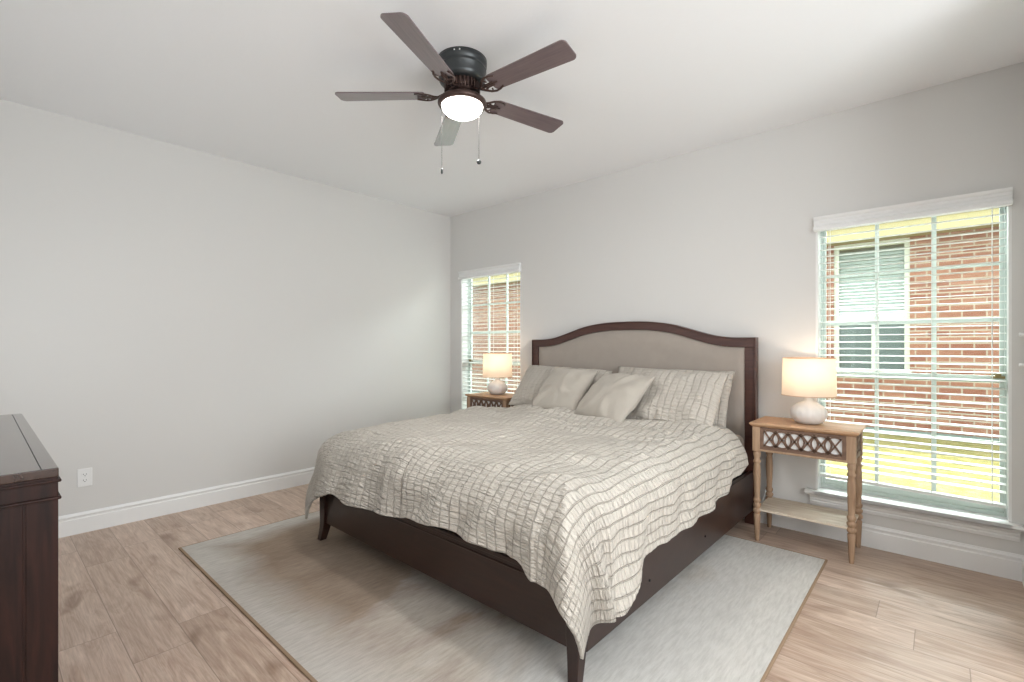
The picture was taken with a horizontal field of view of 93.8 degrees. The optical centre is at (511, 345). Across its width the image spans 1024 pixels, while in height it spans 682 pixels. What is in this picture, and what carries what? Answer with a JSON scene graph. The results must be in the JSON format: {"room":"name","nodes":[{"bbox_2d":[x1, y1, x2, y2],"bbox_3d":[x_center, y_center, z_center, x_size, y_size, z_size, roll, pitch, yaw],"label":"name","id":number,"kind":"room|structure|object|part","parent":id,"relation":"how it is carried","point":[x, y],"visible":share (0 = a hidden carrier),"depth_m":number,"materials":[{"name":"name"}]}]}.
{"room":"bedroom","nodes":[
{"label":"bedroom","id":0,"kind":"room"},
{"bbox_2d":[0,99,449,516],"bbox_3d":[-2.088,-0.128,4.139,0.120,2.740,4.320,0,0,42],"label":"wall","id":1,"kind":"structure","parent":0,"point":[175,319],"depth_m":3.66,"materials":[{"name":"white paint"}]},
{"bbox_2d":[77,467,91,487],"bbox_3d":[-2.846,0.878,3.194,0.009,0.120,0.076,0,0,42],"label":"wall outlet","id":2,"kind":"object","parent":1,"relation":"attached to","point":[84,476],"visible":1,"depth_m":3.19,"materials":[{"name":"white paint"}]},
{"bbox_2d":[58,467,314,537],"bbox_3d":[-2.060,1.175,4.067,0.016,0.136,4.050,0,0,42],"label":"baseboard","id":3,"kind":"structure","parent":1,"relation":"attached to","point":[87,521],"depth_m":3.56,"materials":[{"name":"white paint"}]},
{"bbox_2d":[0,0,1023,216],"bbox_3d":[0.156,-1.548,2.133,6.100,0.100,4.320,0,0,42],"label":"ceiling","id":4,"kind":"structure","parent":0,"point":[252,82],"depth_m":2.63,"materials":[{"name":"white paint"}]},
{"bbox_2d":[335,12,575,173],"bbox_3d":[-0.226,-1.196,2.512,1.248,0.602,1.277,0,0,42],"label":"ceiling fan","id":5,"kind":"object","parent":4,"relation":"hanging from","point":[461,70],"visible":1,"depth_m":2.42,"materials":[{"name":"brown wood"}]},
{"bbox_3d":[-0.690,-1.319,2.536,0.465,0.006,0.128,0,10,1],"label":"blade","id":6,"kind":"part","parent":5,"relation":"part of","materials":[{"name":"brown wood"}]},
{"bbox_3d":[-0.403,-1.319,2.123,0.128,0.006,0.465,11,3,19],"label":"blade","id":7,"kind":"part","parent":5,"relation":"part of","materials":[{"name":"brown wood"}]},
{"bbox_3d":[-0.420,-1.321,2.530,0.179,0.035,0.118,0,10,1],"label":"blade arm","id":8,"kind":"part","parent":5,"relation":"part of","materials":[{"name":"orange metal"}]},
{"bbox_3d":[-0.314,-1.321,2.378,0.118,0.035,0.179,11,3,19],"label":"blade arm","id":9,"kind":"part","parent":5,"relation":"part of","materials":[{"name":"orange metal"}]},
{"bbox_3d":[-0.386,-1.319,2.936,0.128,0.006,0.465,-10,3,-17],"label":"blade","id":10,"kind":"part","parent":5,"relation":"part of","materials":[{"name":"grey wood"}]},
{"bbox_3d":[-0.262,-1.234,2.527,0.220,0.064,0.220,0,0,42],"label":"lamp shade","id":11,"kind":"part","parent":5,"relation":"part of","materials":[{"name":"white glass"}]},
{"bbox_3d":[-0.137,-1.321,2.432,0.179,0.035,0.118,0,-10,37],"label":"blade arm","id":12,"kind":"part","parent":5,"relation":"part of","materials":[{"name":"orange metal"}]},
{"bbox_3d":[-0.133,-1.321,2.617,0.179,0.035,0.118,0,-10,-35],"label":"blade arm","id":13,"kind":"part","parent":5,"relation":"part of","materials":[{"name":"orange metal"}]},
{"bbox_3d":[0.088,-1.319,2.771,0.465,0.006,0.128,0,-10,-35],"label":"blade","id":14,"kind":"part","parent":5,"relation":"part of","materials":[{"name":"brown wood"}]},
{"bbox_3d":[0.078,-1.319,2.269,0.465,0.006,0.128,0,-10,37],"label":"blade","id":15,"kind":"part","parent":5,"relation":"part of","materials":[{"name":"brown wood"}]},
{"bbox_2d":[58,484,1023,681],"bbox_3d":[0.156,1.272,2.133,6.100,0.060,4.320,0,0,42],"label":"floor","id":16,"kind":"structure","parent":0,"point":[133,607],"depth_m":2.20,"materials":[{"name":"brown wood"}]},
{"bbox_2d":[0,414,61,681],"bbox_3d":[-1.945,0.784,1.606,1.540,0.918,0.504,0,0,42],"label":"dresser","id":17,"kind":"object","parent":16,"relation":"on","point":[29,476],"visible":1,"depth_m":1.25,"materials":[{"name":"brown wood"}]},
{"bbox_3d":[-1.381,0.793,1.098,0.011,0.779,0.498,0,0,42],"label":"panel","id":18,"kind":"part","parent":17,"relation":"part of","materials":[{"name":"brown wood"}]},
{"bbox_3d":[-1.945,0.380,1.606,1.540,0.060,0.504,0,0,42],"label":"edge moulding","id":19,"kind":"part","parent":17,"relation":"part of","materials":[{"name":"brown wood"}]},
{"bbox_2d":[465,392,514,407],"bbox_3d":[-0.140,0.867,4.795,0.575,0.752,0.365,0,0,42],"label":"nightstand","id":20,"kind":"object","parent":16,"relation":"on","point":[486,399],"visible":0.16,"depth_m":4.69,"materials":[{"name":"brown wood"}]},
{"bbox_3d":[-0.426,0.879,4.846,0.048,0.726,0.048,0,0,42],"label":"leg","id":21,"kind":"part","parent":20,"relation":"part of","materials":[{"name":"brown wood"}]},
{"bbox_2d":[482,353,511,394],"bbox_3d":[-0.146,0.283,4.825,0.304,0.414,0.304,0,0,42],"label":"table lamp","id":22,"kind":"object","parent":20,"relation":"on","point":[497,366],"visible":1,"depth_m":4.71,"materials":[{"name":"white ceramic"}]},
{"bbox_3d":[-0.146,0.196,4.825,0.300,0.234,0.300,0,0,42],"label":"lamp shade","id":23,"kind":"part","parent":22,"relation":"part of","materials":[{"name":"fabric"}]},
{"bbox_3d":[-0.056,0.879,4.516,0.048,0.726,0.048,0,0,42],"label":"leg","id":24,"kind":"part","parent":20,"relation":"part of","materials":[{"name":"brown wood"}]},
{"bbox_2d":[178,510,827,681],"bbox_3d":[-0.108,1.238,2.845,2.985,0.009,2.450,0,0,42],"label":"area rug","id":25,"kind":"object","parent":16,"relation":"on","point":[340,608],"visible":0.61,"depth_m":2.17,"materials":[{"name":"fabric"}]},
{"bbox_2d":[317,321,757,681],"bbox_3d":[0.240,0.522,3.211,2.006,1.441,2.221,0,0,42],"label":"bed","id":26,"kind":"object","parent":16,"relation":"on","point":[496,580],"visible":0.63,"depth_m":2.72,"materials":[{"name":"brown wood"}]},
{"bbox_3d":[-1.193,1.052,3.059,0.060,0.362,0.075,0,0,42],"label":"leg","id":27,"kind":"part","parent":26,"relation":"part of","materials":[{"name":"brown wood"}]},
{"bbox_3d":[-0.475,0.998,2.418,1.930,0.254,0.044,0,0,42],"label":"footboard","id":28,"kind":"part","parent":26,"relation":"part of","materials":[{"name":"brown wood"}]},
{"bbox_3d":[0.235,1.052,1.769,0.060,0.362,0.075,0,0,42],"label":"leg","id":29,"kind":"part","parent":26,"relation":"part of","materials":[{"name":"brown wood"}]},
{"bbox_3d":[0.961,0.522,4.008,2.006,1.441,0.070,0,0,42],"label":"headboard frame","id":30,"kind":"part","parent":26,"relation":"part of","materials":[{"name":"brown wood"}]},
{"bbox_3d":[0.964,1.004,2.556,0.028,0.267,2.078,0,0,42],"label":"rail","id":31,"kind":"part","parent":26,"relation":"part of","materials":[{"name":"brown wood"}]},
{"bbox_2d":[735,434,743,446],"bbox_3d":[0.247,0.749,3.217,1.890,0.263,2.028,0,0,42],"label":"mattress","id":32,"kind":"object","parent":26,"relation":"on","point":[738,436],"visible":0.1,"depth_m":3.30,"materials":[{"name":"fabric"}]},
{"bbox_2d":[305,404,748,658],"bbox_3d":[0.079,0.798,3.055,2.176,0.681,1.975,0,0,42],"label":"duvet","id":33,"kind":"object","parent":32,"relation":"on","point":[580,502],"visible":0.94,"depth_m":2.24,"materials":[{"name":"beige fabric"}]},
{"bbox_2d":[508,365,611,404],"bbox_3d":[0.402,0.372,4.157,0.882,0.379,0.340,0,0,42],"label":"pillow","id":34,"kind":"object","parent":33,"relation":"on","point":[534,377],"visible":0.34,"depth_m":4.23,"materials":[{"name":"beige fabric"}]},
{"bbox_2d":[532,368,597,409],"bbox_3d":[0.416,0.359,3.872,0.320,0.343,0.460,0,0,-42],"label":"cushion","id":35,"kind":"object","parent":33,"relation":"on","point":[563,387],"visible":0.86,"depth_m":3.79,"materials":[{"name":"fabric"}]},
{"bbox_2d":[574,373,654,421],"bbox_3d":[0.723,0.368,3.454,0.355,0.332,0.500,0,0,-31],"label":"cushion","id":36,"kind":"object","parent":33,"relation":"on","point":[613,396],"visible":0.92,"depth_m":3.34,"materials":[{"name":"fabric"}]},
{"bbox_2d":[626,368,728,426],"bbox_3d":[1.092,0.367,3.349,0.702,0.392,0.348,0,0,43],"label":"pillow","id":37,"kind":"object","parent":33,"relation":"on","point":[674,396],"visible":0.7,"depth_m":3.23,"materials":[{"name":"beige fabric"}]},
{"bbox_2d":[618,366,734,426],"bbox_3d":[1.156,0.380,3.577,0.900,0.420,0.275,0,0,42],"label":"pillow","id":38,"kind":"object","parent":32,"relation":"on","point":[721,414],"visible":0.09,"depth_m":3.32,"materials":[{"name":"beige fabric"}]},
{"bbox_2d":[749,416,866,563],"bbox_3d":[1.853,0.867,3.013,0.575,0.752,0.365,0,0,42],"label":"nightstand","id":39,"kind":"object","parent":16,"relation":"on","point":[831,441],"visible":1,"depth_m":2.93,"materials":[{"name":"brown wood"}]},
{"bbox_3d":[1.567,0.879,3.065,0.048,0.726,0.048,0,0,42],"label":"leg","id":40,"kind":"part","parent":39,"relation":"part of","materials":[{"name":"brown wood"}]},
{"bbox_3d":[1.763,0.879,3.285,0.048,0.726,0.048,0,0,42],"label":"leg","id":41,"kind":"part","parent":39,"relation":"part of","materials":[{"name":"brown wood"}]},
{"bbox_3d":[1.742,0.662,2.889,0.452,0.013,0.016,0,0,42],"label":"rail","id":42,"kind":"part","parent":39,"relation":"part of","materials":[{"name":"brown wood"}]},
{"bbox_2d":[760,497,857,528],"bbox_3d":[1.850,1.044,3.010,0.504,0.014,0.319,0,0,42],"label":"shelf","id":43,"kind":"object","parent":39,"relation":"attached to","point":[788,508],"depth_m":2.98,"materials":[{"name":"beige wood"}]},
{"bbox_2d":[781,357,837,424],"bbox_3d":[1.870,0.283,3.022,0.304,0.414,0.304,0,0,42],"label":"table lamp","id":44,"kind":"object","parent":39,"relation":"on","point":[810,378],"visible":1,"depth_m":2.92,"materials":[{"name":"white ceramic"}]},
{"bbox_3d":[1.870,0.196,3.022,0.300,0.234,0.300,0,0,42],"label":"lamp shade","id":45,"kind":"part","parent":44,"relation":"part of","materials":[{"name":"fabric"}]},
{"bbox_3d":[1.936,0.879,2.734,0.048,0.726,0.048,0,0,42],"label":"leg","id":46,"kind":"part","parent":39,"relation":"part of","materials":[{"name":"brown wood"}]},
{"bbox_3d":[2.133,0.879,2.954,0.048,0.726,0.048,0,0,42],"label":"leg","id":47,"kind":"part","parent":39,"relation":"part of","materials":[{"name":"brown wood"}]},
{"bbox_2d":[450,62,1023,554],"bbox_3d":[1.577,-0.128,3.646,6.000,2.740,0.170,0,0,42],"label":"wall","id":48,"kind":"structure","parent":0,"point":[720,239],"depth_m":3.38,"materials":[{"name":"white paint"}]},
{"bbox_2d":[461,272,520,408],"bbox_3d":[-0.213,0.056,5.196,0.904,1.777,0.095,0,0,42],"label":"trim","id":49,"kind":"structure","parent":48,"relation":"attached to","point":[464,298],"depth_m":5.47,"materials":[{"name":"white paint"}]},
{"bbox_2d":[469,274,519,392],"bbox_3d":[-0.168,0.059,5.246,0.904,1.783,0.070,0,0,42],"label":"window","id":50,"kind":"structure","parent":48,"relation":"in","point":[471,332],"depth_m":5.42,"materials":[{"name":"grey plastic"}]},
{"bbox_3d":[-0.163,0.059,5.252,0.904,1.783,0.055,0,0,42],"label":"frame","id":51,"kind":"part","parent":50,"relation":"part of","materials":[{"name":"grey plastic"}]},
{"bbox_3d":[-0.155,-0.302,5.261,0.864,1.020,0.022,0,0,42],"label":"sash","id":52,"kind":"part","parent":50,"relation":"part of","materials":[{"name":"grey plastic"}]},
{"bbox_2d":[458,262,520,408],"bbox_3d":[-0.238,0.025,5.171,0.911,1.724,0.110,0,0,42],"label":"window blind","id":53,"kind":"object","parent":50,"relation":"attached to","point":[493,271],"visible":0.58,"depth_m":5.18,"materials":[{"name":"white paint"}]},
{"bbox_3d":[-0.474,0.045,5.420,0.002,1.665,0.054,0,0,42],"label":"ladder cord","id":54,"kind":"part","parent":53,"relation":"part of","materials":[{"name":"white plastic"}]},
{"bbox_3d":[-0.218,0.045,5.191,0.002,1.665,0.054,0,0,42],"label":"ladder cord","id":55,"kind":"part","parent":53,"relation":"part of","materials":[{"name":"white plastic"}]},
{"bbox_3d":[0.038,0.045,4.962,0.002,1.665,0.054,0,0,42],"label":"ladder cord","id":56,"kind":"part","parent":53,"relation":"part of","materials":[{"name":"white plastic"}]},
{"bbox_3d":[-0.165,0.545,5.249,0.864,0.755,0.022,0,0,42],"label":"sash","id":57,"kind":"part","parent":50,"relation":"part of","materials":[{"name":"grey plastic"}]},
{"bbox_2d":[743,511,1023,581],"bbox_3d":[0.989,1.175,4.047,4.590,0.136,0.016,0,0,42],"label":"baseboard","id":58,"kind":"structure","parent":48,"relation":"attached to","point":[998,563],"depth_m":2.78,"materials":[{"name":"white paint"}]},
{"bbox_2d":[821,206,1006,516],"bbox_3d":[2.409,0.059,2.942,0.896,1.783,0.070,0,0,42],"label":"window","id":59,"kind":"structure","parent":48,"relation":"in","point":[825,482],"depth_m":2.85,"materials":[{"name":"grey plastic"}]},
{"bbox_2d":[813,187,1012,508],"bbox_3d":[2.339,0.021,2.867,0.903,1.717,0.110,0,0,42],"label":"window blind","id":60,"kind":"object","parent":59,"relation":"attached to","point":[1003,197],"visible":0.91,"depth_m":2.80,"materials":[{"name":"white paint"}]},
{"bbox_3d":[2.079,0.032,3.137,0.002,1.639,0.054,0,0,42],"label":"ladder cord","id":61,"kind":"part","parent":60,"relation":"part of","materials":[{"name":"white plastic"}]},
{"bbox_3d":[2.266,0.035,2.970,0.002,1.645,0.054,0,0,42],"label":"ladder cord","id":62,"kind":"part","parent":60,"relation":"part of","materials":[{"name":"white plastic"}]},
{"bbox_3d":[2.359,0.860,2.886,0.860,0.039,0.048,0,0,42],"label":"rail","id":63,"kind":"part","parent":60,"relation":"part of","materials":[{"name":"white plastic"}]},
{"bbox_3d":[2.453,0.038,2.803,0.002,1.650,0.054,0,0,42],"label":"ladder cord","id":64,"kind":"part","parent":60,"relation":"part of","materials":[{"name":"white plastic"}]},
{"bbox_3d":[2.640,0.041,2.636,0.002,1.656,0.054,0,0,42],"label":"ladder cord","id":65,"kind":"part","parent":60,"relation":"part of","materials":[{"name":"white fabric"}]},
{"bbox_3d":[2.412,0.545,2.945,0.856,0.755,0.022,0,0,42],"label":"sash","id":66,"kind":"part","parent":59,"relation":"part of","materials":[{"name":"grey plastic"}]},
{"bbox_3d":[2.422,-0.302,2.957,0.856,1.020,0.022,0,0,42],"label":"sash","id":67,"kind":"part","parent":59,"relation":"part of","materials":[{"name":"grey plastic"}]},
{"bbox_2d":[804,486,1023,541],"bbox_3d":[2.341,0.991,2.877,0.991,0.093,0.146,0,0,42],"label":"trim","id":68,"kind":"structure","parent":48,"relation":"attached to","point":[944,517],"depth_m":2.78,"materials":[{"name":"white paint"}]},
{"bbox_2d":[816,205,1011,522],"bbox_3d":[2.364,0.056,2.892,0.896,1.777,0.095,0,0,42],"label":"trim","id":69,"kind":"structure","parent":48,"relation":"attached to","point":[1009,208],"depth_m":2.57,"materials":[{"name":"white paint"}]},
{"bbox_3d":[2.417,-0.128,2.110,0.120,2.740,1.000,0,0,42],"label":"wall","id":70,"kind":"structure","parent":0,"visible":0},
{"bbox_2d":[1019,333,1023,366],"bbox_3d":[2.663,0.022,2.498,0.030,0.240,0.026,0,0,42],"label":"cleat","id":71,"kind":"object","parent":70,"relation":"attached to","point":[1020,334],"visible":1,"depth_m":2.50,"materials":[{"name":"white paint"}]},
{"bbox_2d":[1022,557,1023,585],"bbox_3d":[2.366,1.175,2.156,0.016,0.136,1.000,0,0,42],"label":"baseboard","id":72,"kind":"structure","parent":70,"relation":"attached to","point":[1023,557],"depth_m":2.50,"materials":[{"name":"white paint"}]},
{"label":"outside","id":73,"kind":"structure","parent":0,"visible":0},
{"bbox_2d":[826,432,998,501],"bbox_3d":[10.836,1.312,15.502,64.000,0.100,29.810,0,0,42],"label":"lawn","id":74,"kind":"structure","parent":73,"point":[984,495],"depth_m":5.01,"materials":[{"name":"yellow plant"}]},
{"bbox_2d":[472,208,998,440],"bbox_3d":[6.267,-1.048,10.392,33.000,4.620,7.320,0,0,42],"label":"neighbouring house","id":75,"kind":"structure","parent":74,"relation":"on","point":[479,324],"depth_m":6.71,"materials":[{"name":"brick"}]},
{"bbox_3d":[5.286,-0.923,7.060,0.770,0.952,0.025,0,0,42],"label":"pane","id":76,"kind":"part","parent":75,"relation":"part of","materials":[{"name":"grey glass"}]},
{"bbox_3d":[5.285,-0.003,7.058,0.770,0.710,0.020,0,0,42],"label":"pane","id":77,"kind":"part","parent":75,"relation":"part of","materials":[{"name":"grey"}]}
]}

